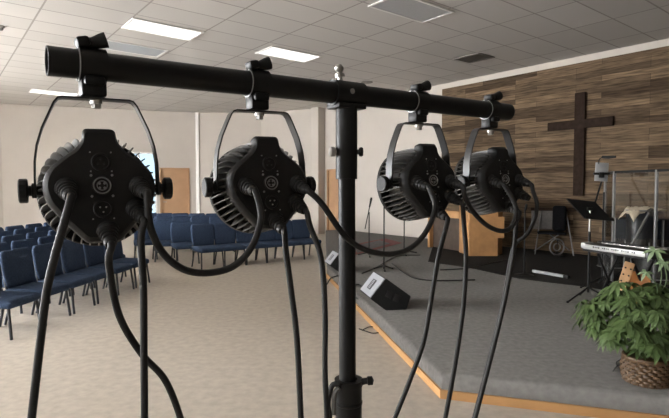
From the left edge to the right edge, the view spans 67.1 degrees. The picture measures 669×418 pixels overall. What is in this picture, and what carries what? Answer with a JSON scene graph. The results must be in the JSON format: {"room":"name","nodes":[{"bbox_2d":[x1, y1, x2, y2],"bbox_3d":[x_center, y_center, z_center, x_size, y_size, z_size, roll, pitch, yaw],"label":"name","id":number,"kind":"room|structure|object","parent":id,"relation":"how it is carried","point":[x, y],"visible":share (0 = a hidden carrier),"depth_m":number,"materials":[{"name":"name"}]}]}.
{"room":"house of worship","nodes":[
{"label":"house of worship","id":0,"kind":"room"},
{"bbox_2d":[0,113,3,228],"bbox_3d":[-11.405,-1.122,13.990,0.150,4.010,3.716,2,3,42],"label":"wall","id":1,"kind":"structure","parent":0,"point":[1,185],"depth_m":15.31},
{"bbox_2d":[0,104,195,230],"bbox_3d":[-7.399,-1.221,16.309,5.755,4.010,0.150,-1,3,-19],"label":"wall","id":2,"kind":"structure","parent":0,"point":[173,134],"depth_m":15.81,"materials":[{"name":"paint"}]},
{"bbox_2d":[132,152,156,212],"bbox_3d":[-6.450,-0.616,16.657,1.105,2.531,0.080,-1,3,-19],"label":"window","id":3,"kind":"structure","parent":2,"relation":"in","point":[148,156],"depth_m":16.72,"materials":[{"name":"white"}]},
{"bbox_2d":[160,168,189,213],"bbox_3d":[-5.368,-0.313,16.966,0.956,2.139,0.136,-1,3,-19],"label":"door","id":4,"kind":"structure","parent":2,"relation":"in","point":[179,202],"depth_m":17.00,"materials":[{"name":"wood"}]},
{"bbox_2d":[195,112,199,212],"bbox_3d":[-4.650,-1.256,17.132,0.100,4.010,0.060,0,2,0],"label":"trim","id":5,"kind":"structure","parent":2,"relation":"attached to","point":[196,113],"depth_m":17.09,"materials":[{"name":"white"}]},
{"bbox_2d":[199,113,260,214],"bbox_3d":[-3.577,-1.262,17.262,2.151,4.010,0.150,0,2,-1],"label":"wall","id":6,"kind":"structure","parent":0,"point":[241,128],"depth_m":17.14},
{"bbox_2d":[261,109,310,220],"bbox_3d":[-1.576,-1.243,16.829,1.995,4.010,0.150,1,3,27],"label":"wall","id":7,"kind":"structure","parent":0,"point":[272,125],"depth_m":16.58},
{"bbox_2d":[0,234,595,417],"bbox_3d":[0.512,1.342,4.450,26.578,0.100,26.112,0,2,0],"label":"floor","id":8,"kind":"structure","parent":0,"point":[224,343],"depth_m":4.58,"materials":[{"name":"beige carpet"}]},
{"bbox_2d":[0,230,12,242],"bbox_3d":[-4.992,0.748,7.892,0.540,0.799,0.459,0,2,5],"label":"padded chair","id":9,"kind":"object","parent":8,"relation":"on","point":[8,232],"visible":0.12,"depth_m":7.94,"materials":[{"name":"blue fabric"}]},
{"bbox_2d":[1,234,25,290],"bbox_3d":[-4.423,0.774,7.297,0.540,0.799,0.459,0,2,5],"label":"padded chair","id":10,"kind":"object","parent":8,"relation":"on","point":[8,239],"visible":0.19,"depth_m":7.22,"materials":[{"name":"blue fabric"}]},
{"bbox_2d":[5,225,24,234],"bbox_3d":[-5.511,0.699,9.046,0.540,0.799,0.459,0,2,5],"label":"padded chair","id":11,"kind":"object","parent":8,"relation":"on","point":[11,228],"visible":0.16,"depth_m":8.97,"materials":[{"name":"blue fabric"}]},
{"bbox_2d":[0,242,36,313],"bbox_3d":[-3.914,0.823,6.143,0.540,0.799,0.459,0,2,5],"label":"padded chair","id":12,"kind":"object","parent":8,"relation":"on","point":[4,246],"visible":0.17,"depth_m":6.20,"materials":[{"name":"blue fabric"}]},
{"bbox_2d":[0,270,39,339],"bbox_3d":[-3.373,0.867,5.114,0.540,0.799,0.459,0,2,5],"label":"padded chair","id":13,"kind":"object","parent":8,"relation":"on","point":[9,300],"visible":0.97,"depth_m":5.08,"materials":[{"name":"blue fabric"}]},
{"bbox_2d":[14,228,33,237],"bbox_3d":[-4.947,0.727,8.396,0.540,0.799,0.459,0,2,5],"label":"padded chair","id":14,"kind":"object","parent":8,"relation":"on","point":[25,231],"visible":0.2,"depth_m":8.36,"materials":[{"name":"blue fabric"}]},
{"bbox_2d":[25,223,42,231],"bbox_3d":[-5.467,0.677,9.550,0.540,0.799,0.459,0,2,5],"label":"padded chair","id":15,"kind":"object","parent":8,"relation":"on","point":[33,226],"visible":0.12,"depth_m":9.50,"materials":[{"name":"blue fabric"}]},
{"bbox_2d":[0,247,70,324],"bbox_3d":[-3.329,0.845,5.619,0.540,0.799,0.459,0,2,5],"label":"padded chair","id":16,"kind":"object","parent":8,"relation":"on","point":[17,267],"visible":0.71,"depth_m":5.58,"materials":[{"name":"blue fabric"}]},
{"bbox_2d":[26,231,47,244],"bbox_3d":[-4.379,0.752,7.802,0.540,0.799,0.459,0,2,5],"label":"padded chair","id":17,"kind":"object","parent":8,"relation":"on","point":[35,235],"visible":0.19,"depth_m":7.75,"materials":[{"name":"blue fabric"}]},
{"bbox_2d":[11,238,70,303],"bbox_3d":[-3.870,0.801,6.648,0.540,0.799,0.459,0,2,5],"label":"padded chair","id":18,"kind":"object","parent":8,"relation":"on","point":[31,242],"visible":0.11,"depth_m":6.65,"materials":[{"name":"blue fabric"}]},
{"bbox_2d":[35,226,52,233],"bbox_3d":[-4.904,0.705,8.901,0.540,0.799,0.459,0,2,5],"label":"padded chair","id":19,"kind":"object","parent":8,"relation":"on","point":[43,228],"visible":0.09,"depth_m":8.87,"materials":[{"name":"blue fabric"}]},
{"bbox_2d":[32,242,95,313],"bbox_3d":[-3.285,0.824,6.123,0.540,0.799,0.459,0,2,5],"label":"padded chair","id":20,"kind":"object","parent":8,"relation":"on","point":[41,253],"visible":0.73,"depth_m":6.02,"materials":[{"name":"blue fabric"}]},
{"bbox_2d":[37,235,90,294],"bbox_3d":[-3.826,0.780,7.152,0.540,0.799,0.459,0,2,5],"label":"padded chair","id":21,"kind":"object","parent":8,"relation":"on","point":[46,239],"visible":0.1,"depth_m":7.06,"materials":[{"name":"blue fabric"}]},
{"bbox_2d":[60,240,114,303],"bbox_3d":[-3.241,0.802,6.628,0.540,0.799,0.459,0,2,5],"label":"padded chair","id":22,"kind":"object","parent":8,"relation":"on","point":[72,255],"visible":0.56,"depth_m":6.54,"materials":[{"name":"blue fabric"}]},
{"bbox_2d":[83,245,134,295],"bbox_3d":[-3.198,0.781,7.132,0.540,0.799,0.459,0,2,5],"label":"padded chair","id":23,"kind":"object","parent":8,"relation":"on","point":[94,255],"visible":0.55,"depth_m":7.05,"materials":[{"name":"blue fabric"}]},
{"bbox_2d":[104,241,149,287],"bbox_3d":[-3.154,0.759,7.637,0.540,0.799,0.459,0,2,5],"label":"padded chair","id":24,"kind":"object","parent":8,"relation":"on","point":[118,257],"visible":0.49,"depth_m":7.65,"materials":[{"name":"blue fabric"}]},
{"bbox_2d":[134,220,157,258],"bbox_3d":[-3.947,0.636,10.518,0.459,0.799,0.540,-1,3,-22],"label":"padded chair","id":25,"kind":"object","parent":8,"relation":"on","point":[148,241],"visible":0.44,"depth_m":10.37,"materials":[{"name":"blue fabric"}]},
{"bbox_2d":[154,216,173,252],"bbox_3d":[-3.929,0.586,11.703,0.459,0.799,0.540,-1,3,-28],"label":"padded chair","id":26,"kind":"object","parent":8,"relation":"on","point":[165,217],"visible":0.12,"depth_m":11.86,"materials":[{"name":"blue fabric"}]},
{"bbox_2d":[156,213,171,216],"bbox_3d":[-4.444,0.517,13.311,0.459,0.799,0.540,-1,3,-28],"label":"padded chair","id":27,"kind":"object","parent":8,"relation":"on","point":[157,214],"visible":0.14,"depth_m":13.46,"materials":[{"name":"blue fabric"}]},
{"bbox_2d":[152,220,177,261],"bbox_3d":[-3.471,0.645,10.304,0.459,0.799,0.540,-1,3,-25],"label":"padded chair","id":28,"kind":"object","parent":8,"relation":"on","point":[162,227],"visible":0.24,"depth_m":10.43,"materials":[{"name":"blue fabric"}]},
{"bbox_2d":[172,216,190,248],"bbox_3d":[-3.514,0.584,11.743,0.459,0.799,0.540,-1,3,-28],"label":"padded chair","id":29,"kind":"object","parent":8,"relation":"on","point":[180,218],"visible":0.18,"depth_m":11.91,"materials":[{"name":"blue fabric"}]},
{"bbox_2d":[170,221,199,263],"bbox_3d":[-2.946,0.663,9.900,0.459,0.799,0.540,-1,3,-30],"label":"padded chair","id":30,"kind":"object","parent":8,"relation":"on","point":[180,232],"visible":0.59,"depth_m":9.99,"materials":[{"name":"blue fabric"}]},
{"bbox_2d":[190,216,208,252],"bbox_3d":[-3.096,0.582,11.783,0.459,0.799,0.540,-1,3,-28],"label":"padded chair","id":31,"kind":"object","parent":8,"relation":"on","point":[196,219],"visible":0.17,"depth_m":11.94,"materials":[{"name":"blue fabric"}]},
{"bbox_2d":[191,223,224,268],"bbox_3d":[-2.368,0.685,9.370,0.459,0.799,0.540,-2,3,-37],"label":"padded chair","id":32,"kind":"object","parent":8,"relation":"on","point":[202,235],"visible":0.98,"depth_m":9.43,"materials":[{"name":"blue fabric"}]},
{"bbox_2d":[209,216,223,244],"bbox_3d":[-2.663,0.581,11.823,0.459,0.799,0.540,-1,3,-28],"label":"padded chair","id":33,"kind":"object","parent":8,"relation":"on","point":[213,219],"visible":0.12,"depth_m":11.94,"materials":[{"name":"blue fabric"}]},
{"bbox_2d":[213,223,246,265],"bbox_3d":[-2.011,0.673,9.650,0.459,0.799,0.540,-2,3,-37],"label":"padded chair","id":34,"kind":"object","parent":8,"relation":"on","point":[224,235],"visible":0.79,"depth_m":9.71,"materials":[{"name":"blue fabric"}]},
{"bbox_2d":[235,230,266,264],"bbox_3d":[-1.651,0.662,9.921,0.459,0.799,0.540,-2,3,-37],"label":"padded chair","id":35,"kind":"object","parent":8,"relation":"on","point":[242,238],"visible":0.45,"depth_m":9.94,"materials":[{"name":"blue fabric"}]},
{"bbox_2d":[256,230,281,262],"bbox_3d":[-1.294,0.651,10.182,0.459,0.799,0.540,-2,3,-37],"label":"padded chair","id":36,"kind":"object","parent":8,"relation":"on","point":[268,237],"visible":0.38,"depth_m":10.22,"materials":[{"name":"blue fabric"}]},
{"bbox_2d":[45,45,514,417],"bbox_3d":[0.032,0.529,1.313,1.080,1.765,0.876,0,2,0],"label":"lighting stand","id":37,"kind":"object","parent":8,"relation":"on","point":[347,98],"visible":0.94,"depth_m":1.22,"materials":[{"name":"black metal"}]},
{"bbox_2d":[17,32,172,247],"bbox_3d":[-0.421,-0.119,0.902,0.254,0.386,0.187,-3,4,-36],"label":"stage light","id":38,"kind":"object","parent":37,"relation":"hanging from","point":[107,181],"visible":0.9,"depth_m":0.87,"materials":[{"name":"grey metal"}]},
{"bbox_2d":[27,192,74,417],"bbox_3d":[-0.343,0.705,0.854,0.319,1.468,0.047,-1,3,-18],"label":"power cable","id":39,"kind":"object","parent":38,"relation":"hanging from","point":[70,197],"visible":1,"depth_m":0.80,"materials":[{"name":"black rubber"}]},
{"bbox_2d":[37,139,155,245],"bbox_3d":[-0.430,-0.032,0.924,0.202,0.204,0.107,-1,3,-29],"label":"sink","id":40,"kind":"object","parent":38,"relation":"in","point":[102,171],"depth_m":0.87,"materials":[{"name":"grey metal"}]},
{"bbox_2d":[91,153,110,170],"bbox_3d":[-0.402,-0.081,0.868,0.032,0.032,0.008,-1,3,-28],"label":"socket","id":41,"kind":"object","parent":38,"relation":"attached to","point":[99,161],"depth_m":0.87,"materials":[{"name":"black plastic"}]},
{"bbox_2d":[92,176,111,194],"bbox_3d":[-0.399,-0.040,0.866,0.032,0.032,0.008,-1,3,-28],"label":"socket","id":42,"kind":"object","parent":38,"relation":"attached to","point":[101,185],"depth_m":0.87,"materials":[{"name":"grey metal"}]},
{"bbox_2d":[93,199,113,217],"bbox_3d":[-0.396,0.000,0.864,0.032,0.032,0.008,-1,3,-28],"label":"socket","id":43,"kind":"object","parent":38,"relation":"attached to","point":[102,208],"depth_m":0.86,"materials":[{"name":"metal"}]},
{"bbox_2d":[137,216,147,417],"bbox_3d":[-0.175,0.723,0.899,0.319,1.428,0.064,0,2,-10],"label":"power cable","id":44,"kind":"object","parent":38,"relation":"hanging from","point":[144,222],"visible":1,"depth_m":0.85,"materials":[{"name":"black rubber"}]},
{"bbox_2d":[105,240,183,417],"bbox_3d":[-0.202,0.738,1.001,0.445,1.389,0.093,-1,3,-29],"label":"power cable","id":45,"kind":"object","parent":38,"relation":"hanging from","point":[111,245],"visible":0.91,"depth_m":0.88,"materials":[{"name":"black rubber"}]},
{"bbox_2d":[202,57,315,233],"bbox_3d":[-0.155,-0.134,1.094,0.254,0.386,0.188,-3,4,-36],"label":"stage light","id":46,"kind":"object","parent":37,"relation":"hanging from","point":[261,163],"visible":0.94,"depth_m":1.06,"materials":[{"name":"black metal"}]},
{"bbox_2d":[142,187,263,276],"bbox_3d":[-0.232,0.042,0.926,0.228,0.165,0.047,-2,3,-40],"label":"power cable","id":47,"kind":"object","parent":46,"relation":"hanging from","point":[146,193],"visible":1,"depth_m":0.92,"materials":[{"name":"black rubber"}]},
{"bbox_2d":[211,143,296,232],"bbox_3d":[-0.164,-0.046,1.115,0.202,0.204,0.107,-1,3,-29],"label":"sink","id":48,"kind":"object","parent":46,"relation":"in","point":[267,165],"depth_m":1.06,"materials":[{"name":"grey metal"}]},
{"bbox_2d":[262,156,276,170],"bbox_3d":[-0.136,-0.096,1.060,0.032,0.032,0.008,-1,3,-28],"label":"socket","id":49,"kind":"object","parent":46,"relation":"attached to","point":[269,163],"depth_m":1.06,"materials":[{"name":"black plastic"}]},
{"bbox_2d":[264,175,277,190],"bbox_3d":[-0.133,-0.055,1.058,0.032,0.032,0.008,-1,3,-28],"label":"socket","id":50,"kind":"object","parent":46,"relation":"attached to","point":[270,181],"depth_m":1.06,"materials":[{"name":"grey metal"}]},
{"bbox_2d":[265,194,279,209],"bbox_3d":[-0.130,-0.015,1.056,0.032,0.032,0.008,-1,3,-28],"label":"socket","id":51,"kind":"object","parent":46,"relation":"attached to","point":[272,201],"depth_m":1.06,"materials":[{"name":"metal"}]},
{"bbox_2d":[281,227,303,417],"bbox_3d":[0.066,0.733,1.060,0.353,1.395,0.069,0,2,-9],"label":"power cable","id":52,"kind":"object","parent":46,"relation":"hanging from","point":[298,364],"visible":1,"depth_m":1.02,"materials":[{"name":"black rubber"}]},
{"bbox_2d":[303,208,329,417],"bbox_3d":[0.112,0.712,1.088,0.360,1.434,0.070,0,2,-9],"label":"power cable","id":53,"kind":"object","parent":46,"relation":"hanging from","point":[306,212],"visible":1,"depth_m":1.04,"materials":[{"name":"black rubber"}]},
{"bbox_2d":[377,80,461,220],"bbox_3d":[0.241,-0.156,1.380,0.254,0.386,0.187,-3,4,-36],"label":"stage light","id":54,"kind":"object","parent":37,"relation":"hanging from","point":[403,177],"visible":0.91,"depth_m":1.35,"materials":[{"name":"black metal"}]},
{"bbox_2d":[304,184,437,256],"bbox_3d":[0.102,0.026,1.160,0.389,0.170,0.058,-2,3,-38],"label":"power cable","id":55,"kind":"object","parent":54,"relation":"hanging from","point":[310,192],"visible":1,"depth_m":1.14,"materials":[{"name":"black rubber"}]},
{"bbox_2d":[380,148,423,220],"bbox_3d":[0.232,-0.068,1.401,0.202,0.204,0.107,-1,3,-29],"label":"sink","id":56,"kind":"object","parent":54,"relation":"in","point":[403,200],"depth_m":1.34,"materials":[{"name":"grey metal"}]},
{"bbox_2d":[392,215,449,417],"bbox_3d":[0.280,0.716,1.347,0.320,1.405,0.046,-1,3,-15],"label":"power cable","id":57,"kind":"object","parent":54,"relation":"hanging from","point":[447,218],"visible":1,"depth_m":1.30,"materials":[{"name":"black rubber"}]},
{"bbox_2d":[427,159,436,170],"bbox_3d":[0.260,-0.117,1.346,0.032,0.032,0.008,-1,3,-28],"label":"socket","id":58,"kind":"object","parent":54,"relation":"attached to","point":[431,163],"depth_m":1.35,"materials":[{"name":"black plastic"}]},
{"bbox_2d":[428,174,437,185],"bbox_3d":[0.263,-0.076,1.343,0.029,0.032,0.020,0,2,0],"label":"socket","id":59,"kind":"object","parent":54,"relation":"attached to","point":[432,178],"depth_m":1.34,"materials":[{"name":"grey metal"}]},
{"bbox_2d":[429,189,438,199],"bbox_3d":[0.266,-0.036,1.341,0.032,0.032,0.008,-1,3,-28],"label":"socket","id":60,"kind":"object","parent":54,"relation":"attached to","point":[436,191],"depth_m":1.34,"materials":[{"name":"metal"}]},
{"bbox_2d":[443,199,467,417],"bbox_3d":[0.429,0.694,1.388,0.318,1.444,0.050,-1,3,-20],"label":"power cable","id":61,"kind":"object","parent":54,"relation":"hanging from","point":[461,202],"visible":1,"depth_m":1.33,"materials":[{"name":"black rubber"}]},
{"bbox_2d":[454,91,530,214],"bbox_3d":[0.496,-0.169,1.563,0.254,0.386,0.188,-3,4,-36],"label":"stage light","id":62,"kind":"object","parent":37,"relation":"hanging from","point":[482,173],"visible":0.87,"depth_m":1.53,"materials":[{"name":"black metal"}]},
{"bbox_2d":[456,151,496,214],"bbox_3d":[0.486,-0.081,1.584,0.202,0.204,0.107,-1,3,-29],"label":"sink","id":63,"kind":"object","parent":62,"relation":"in","point":[480,168],"depth_m":1.52,"materials":[{"name":"grey metal"}]},
{"bbox_2d":[460,182,518,232],"bbox_3d":[0.431,-0.004,1.397,0.222,0.145,0.058,-2,3,-40],"label":"power cable","id":64,"kind":"object","parent":62,"relation":"hanging from","point":[474,213],"visible":1,"depth_m":1.40,"materials":[{"name":"black rubber"}]},
{"bbox_2d":[473,210,521,417],"bbox_3d":[0.549,0.705,1.531,0.320,1.411,0.044,-1,3,-15],"label":"power cable","id":65,"kind":"object","parent":62,"relation":"hanging from","point":[515,229],"visible":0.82,"depth_m":1.49,"materials":[{"name":"black rubber"}]},
{"bbox_2d":[500,161,507,170],"bbox_3d":[0.514,-0.131,1.529,0.032,0.032,0.008,-1,3,-28],"label":"socket","id":66,"kind":"object","parent":62,"relation":"attached to","point":[503,164],"depth_m":1.53,"materials":[{"name":"black plastic"}]},
{"bbox_2d":[501,174,508,183],"bbox_3d":[0.517,-0.090,1.526,0.029,0.032,0.020,0,2,0],"label":"socket","id":67,"kind":"object","parent":62,"relation":"attached to","point":[504,177],"depth_m":1.53,"materials":[{"name":"grey metal"}]},
{"bbox_2d":[472,182,538,417],"bbox_3d":[0.563,0.662,1.565,0.320,1.492,0.072,-1,3,-15],"label":"power cable","id":68,"kind":"object","parent":62,"relation":"hanging from","point":[531,184],"visible":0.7,"depth_m":1.52,"materials":[{"name":"black rubber"}]},
{"bbox_2d":[274,220,304,259],"bbox_3d":[-0.946,0.640,10.429,0.459,0.799,0.540,-2,3,-37],"label":"padded chair","id":69,"kind":"object","parent":8,"relation":"on","point":[291,242],"visible":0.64,"depth_m":10.46,"materials":[{"name":"blue fabric"}]},
{"bbox_2d":[292,219,320,255],"bbox_3d":[-0.602,0.629,10.688,0.459,0.799,0.540,-2,3,-37],"label":"padded chair","id":70,"kind":"object","parent":8,"relation":"on","point":[300,230],"visible":0.64,"depth_m":10.77,"materials":[{"name":"blue fabric"}]},
{"bbox_2d":[326,230,668,415],"bbox_3d":[3.327,1.136,5.989,7.074,0.180,19.126,-2,3,-39],"label":"stage","id":71,"kind":"object","parent":8,"relation":"on","point":[538,355],"visible":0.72,"depth_m":4.52,"materials":[{"name":"grey carpet"}]},
{"bbox_2d":[325,251,338,271],"bbox_3d":[0.070,0.818,7.909,0.381,0.292,0.401,-1,3,-14],"label":"stage monitor","id":72,"kind":"object","parent":71,"relation":"on","point":[332,260],"visible":0.46,"depth_m":7.71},
{"bbox_2d":[325,251,337,264],"bbox_3d":[-0.046,0.759,7.880,0.141,0.172,0.366,-1,3,-14],"label":"grille","id":73,"kind":"object","parent":72,"relation":"attached to","point":[332,259],"depth_m":7.79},
{"bbox_2d":[358,197,371,257],"bbox_3d":[0.655,0.338,9.495,0.411,1.115,0.360,0,2,0],"label":"microphone stand","id":74,"kind":"object","parent":71,"relation":"on","point":[371,197],"visible":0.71,"depth_m":9.55,"materials":[{"name":"black metal"}]},
{"bbox_2d":[356,238,400,254],"bbox_3d":[0.716,0.820,11.160,0.862,0.008,3.478,1,3,29],"label":"rug","id":75,"kind":"object","parent":71,"relation":"on","point":[376,244],"visible":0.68,"depth_m":11.45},
{"bbox_2d":[373,207,392,271],"bbox_3d":[0.778,0.295,7.878,0.324,1.338,0.285,0,2,0],"label":"microphone stand","id":76,"kind":"object","parent":71,"relation":"on","point":[383,265],"visible":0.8,"depth_m":7.92,"materials":[{"name":"black metal"}]},
{"bbox_2d":[361,272,410,309],"bbox_3d":[0.551,0.895,5.557,0.442,0.338,0.465,0,2,-11],"label":"stage monitor","id":77,"kind":"object","parent":71,"relation":"on","point":[383,292],"visible":1,"depth_m":5.34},
{"bbox_2d":[361,272,384,297],"bbox_3d":[0.413,0.827,5.530,0.163,0.199,0.430,0,2,-11],"label":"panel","id":78,"kind":"object","parent":77,"relation":"attached to","point":[374,287],"depth_m":5.41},
{"bbox_2d":[392,263,474,280],"bbox_3d":[1.210,0.965,7.640,0.637,0.014,1.826,-2,3,-33],"label":"cable","id":79,"kind":"object","parent":71,"relation":"on","point":[392,263],"visible":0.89,"depth_m":7.04,"materials":[{"name":"black rubber"}]},
{"bbox_2d":[326,274,668,417],"bbox_3d":[3.239,1.300,3.513,11.320,0.061,3.146,2,3,39],"label":"baseboard","id":80,"kind":"structure","parent":71,"relation":"attached to","point":[597,412],"depth_m":3.39,"materials":[{"name":"brown wood"}]},
{"bbox_2d":[428,246,668,290],"bbox_3d":[5.671,1.036,5.600,3.790,0.051,14.800,-2,3,-39],"label":"carpet","id":81,"kind":"object","parent":71,"relation":"on","point":[575,266],"depth_m":8.36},
{"bbox_2d":[428,205,503,255],"bbox_3d":[2.737,0.301,10.294,0.943,1.120,1.828,-1,3,-17],"label":"pulpit","id":82,"kind":"object","parent":81,"relation":"on","point":[482,241],"visible":0.48,"depth_m":9.50,"materials":[{"name":"brown wood"}]},
{"bbox_2d":[498,216,503,237],"bbox_3d":[3.134,0.342,9.581,0.120,0.400,0.200,0,2,0],"label":"shelf","id":83,"kind":"object","parent":82,"relation":"attached to","point":[500,218],"depth_m":9.48,"materials":[{"name":"brown wood"}]},
{"bbox_2d":[514,204,533,276],"bbox_3d":[2.802,0.452,7.430,0.280,1.063,0.280,0,2,0],"label":"microphone stand","id":84,"kind":"object","parent":81,"relation":"on","point":[524,274],"visible":1,"depth_m":7.41,"materials":[{"name":"black metal"}]},
{"bbox_2d":[531,207,576,255],"bbox_3d":[4.284,0.431,9.851,0.840,0.900,0.559,1,3,20],"label":"folding chair","id":85,"kind":"object","parent":81,"relation":"on","point":[544,219],"visible":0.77,"depth_m":9.95,"materials":[{"name":"metal"}]},
{"bbox_2d":[552,205,566,230],"bbox_3d":[4.385,0.181,9.825,0.250,0.500,0.140,1,3,20],"label":"jacket","id":86,"kind":"object","parent":85,"relation":"on","point":[559,215],"visible":1,"depth_m":9.77,"materials":[{"name":"fabric"}]},
{"bbox_2d":[549,238,564,256],"bbox_3d":[4.231,0.728,9.492,0.322,0.332,0.273,0,2,0],"label":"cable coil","id":87,"kind":"object","parent":81,"relation":"on","point":[557,239],"visible":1,"depth_m":9.57,"materials":[{"name":"rubber"}]},
{"bbox_2d":[580,156,615,287],"bbox_3d":[3.520,0.174,6.456,0.546,1.702,0.477,-2,3,-40],"label":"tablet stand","id":88,"kind":"object","parent":81,"relation":"on","point":[601,173],"visible":0.93,"depth_m":6.42,"materials":[{"name":"black metal"}]},
{"bbox_2d":[597,241,622,268],"bbox_3d":[4.533,0.745,8.239,0.432,0.414,0.432,0,2,0],"label":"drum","id":89,"kind":"object","parent":81,"relation":"on","point":[618,265],"visible":0.22,"depth_m":8.08,"materials":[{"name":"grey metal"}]},
{"bbox_2d":[614,208,653,276],"bbox_3d":[4.134,0.493,6.981,0.518,1.019,0.453,2,3,40],"label":"cymbal stand","id":90,"kind":"object","parent":81,"relation":"on","point":[650,210],"visible":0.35,"depth_m":6.91,"materials":[{"name":"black metal"}]},
{"bbox_2d":[603,169,668,282],"bbox_3d":[3.788,0.271,6.367,0.288,1.515,1.930,0,2,0],"label":"shield","id":91,"kind":"object","parent":81,"relation":"on","point":[656,171],"visible":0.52,"depth_m":6.34,"materials":[{"name":"clear plastic"}]},
{"bbox_2d":[623,209,653,265],"bbox_3d":[4.577,0.489,7.521,0.432,0.962,0.444,0,2,0],"label":"drum","id":92,"kind":"object","parent":81,"relation":"on","point":[645,237],"visible":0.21,"depth_m":7.35,"materials":[{"name":"grey metal"}]},
{"bbox_2d":[618,206,666,221],"bbox_3d":[4.577,0.072,7.509,0.480,0.226,0.404,0,2,0],"label":"cloth","id":93,"kind":"object","parent":92,"relation":"on","point":[631,211],"visible":0.85,"depth_m":7.38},
{"bbox_2d":[614,217,668,267],"bbox_3d":[4.862,0.551,7.976,0.355,0.800,0.720,-2,3,-39],"label":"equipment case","id":94,"kind":"object","parent":81,"relation":"on","point":[620,224],"visible":0.31,"depth_m":7.72,"materials":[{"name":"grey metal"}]},
{"bbox_2d":[634,246,668,280],"bbox_3d":[4.597,0.777,7.240,0.552,0.434,0.552,0,2,0],"label":"drum","id":95,"kind":"object","parent":81,"relation":"on","point":[641,264],"visible":0.16,"depth_m":7.05,"materials":[{"name":"grey metal"}]},
{"bbox_2d":[566,199,613,302],"bbox_3d":[2.880,0.467,5.804,0.542,1.172,0.518,0,2,0],"label":"music stand","id":96,"kind":"object","parent":71,"relation":"on","point":[589,210],"visible":0.81,"depth_m":5.75,"materials":[{"name":"black metal"}]},
{"bbox_2d":[571,246,668,388],"bbox_3d":[2.123,0.710,3.381,0.926,0.894,0.844,0,2,0],"label":"potted plant","id":97,"kind":"object","parent":71,"relation":"on","point":[645,362],"visible":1,"depth_m":3.24,"materials":[{"name":"green plant"}]},
{"bbox_2d":[619,349,668,388],"bbox_3d":[2.090,1.066,3.378,0.315,0.182,0.315,0,2,0],"label":"basket","id":98,"kind":"object","parent":97,"relation":"attached to","point":[642,373],"depth_m":3.27,"materials":[{"name":"brown wicker"}]},
{"bbox_2d":[595,253,654,305],"bbox_3d":[2.868,0.768,4.992,0.421,0.627,0.408,-1,3,-20],"label":"keyboard stand","id":99,"kind":"object","parent":71,"relation":"on","point":[608,276],"visible":0.32,"depth_m":5.14,"materials":[{"name":"black metal"}]},
{"bbox_2d":[581,241,668,259],"bbox_3d":[2.861,0.399,4.979,0.332,0.100,0.756,-1,3,-20],"label":"piano","id":100,"kind":"object","parent":99,"relation":"on","point":[604,247],"visible":0.91,"depth_m":4.89,"materials":[{"name":"white plastic"}]},
{"bbox_2d":[619,261,650,321],"bbox_3d":[2.821,0.797,4.721,0.296,0.612,0.368,2,3,34],"label":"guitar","id":101,"kind":"object","parent":71,"relation":"on","point":[627,274],"visible":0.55,"depth_m":4.71,"materials":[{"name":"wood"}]},
{"bbox_2d":[0,0,668,112],"bbox_3d":[0.512,-2.765,4.275,26.578,0.100,26.112,0,2,0],"label":"ceiling","id":102,"kind":"structure","parent":0,"point":[390,51],"depth_m":8.45,"materials":[{"name":"tile"}]},
{"bbox_2d":[28,89,78,95],"bbox_3d":[-7.484,-3.099,13.470,1.131,0.014,0.610,-2,3,-39],"label":"recessed light","id":103,"kind":"object","parent":102,"relation":"in","point":[39,91],"visible":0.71,"depth_m":13.38,"materials":[{"name":"white"}]},
{"bbox_2d":[104,40,168,56],"bbox_3d":[-3.685,-2.916,9.170,1.131,0.014,0.610,-2,3,-39],"label":"recessed light","id":104,"kind":"object","parent":102,"relation":"in","point":[113,45],"visible":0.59,"depth_m":9.21,"materials":[{"name":"white"}]},
{"bbox_2d":[121,17,204,40],"bbox_3d":[-2.747,-2.869,8.086,1.131,0.014,0.610,-2,3,-39],"label":"recessed light","id":105,"kind":"object","parent":102,"relation":"in","point":[134,24],"visible":1,"depth_m":8.05,"materials":[{"name":"white"}]},
{"bbox_2d":[255,46,321,62],"bbox_3d":[-0.864,-2.933,9.587,1.131,0.014,0.610,-2,3,-39],"label":"recessed light","id":106,"kind":"object","parent":102,"relation":"in","point":[272,51],"visible":1,"depth_m":9.56,"materials":[{"name":"white"}]},
{"bbox_2d":[368,0,454,22],"bbox_3d":[1.096,-2.829,7.134,1.131,0.014,0.610,-2,3,-39],"label":"recessed light","id":107,"kind":"object","parent":102,"relation":"in","point":[421,11],"visible":1,"depth_m":7.14,"materials":[{"name":"white"}]},
{"bbox_2d":[454,53,494,62],"bbox_3d":[2.727,-2.942,9.839,0.530,0.018,0.590,-2,3,-39],"label":"ceiling vent","id":108,"kind":"object","parent":102,"relation":"in","point":[476,57],"visible":1,"depth_m":9.82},
{"bbox_2d":[325,38,668,238],"bbox_3d":[6.665,-0.847,7.530,0.150,4.010,22.500,-2,3,-39],"label":"wall","id":109,"kind":"structure","parent":0,"point":[375,126],"depth_m":14.03,"materials":[{"name":"paint"}]},
{"bbox_2d":[311,107,324,233],"bbox_3d":[-0.516,-1.213,16.120,0.300,4.010,0.340,2,3,40],"label":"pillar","id":110,"kind":"structure","parent":109,"relation":"attached to","point":[317,113],"depth_m":15.99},
{"bbox_2d":[327,169,337,229],"bbox_3d":[0.045,-0.219,15.748,0.136,2.055,0.860,-2,3,-39],"label":"door","id":111,"kind":"structure","parent":109,"relation":"in","point":[332,182],"depth_m":15.91,"materials":[{"name":"wood"}]},
{"bbox_2d":[442,46,668,255],"bbox_3d":[7.941,-0.797,5.785,0.034,3.700,16.980,-2,3,-39],"label":"planks","id":112,"kind":"object","parent":109,"relation":"attached to","point":[632,88],"visible":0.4,"depth_m":9.71,"materials":[{"name":"wood"}]},
{"bbox_2d":[547,92,613,195],"bbox_3d":[4.716,-1.246,9.728,0.065,1.980,1.250,-2,3,-39],"label":"wall cross","id":113,"kind":"object","parent":112,"relation":"attached to","point":[580,123],"visible":1,"depth_m":9.68,"materials":[{"name":"brown wood"}]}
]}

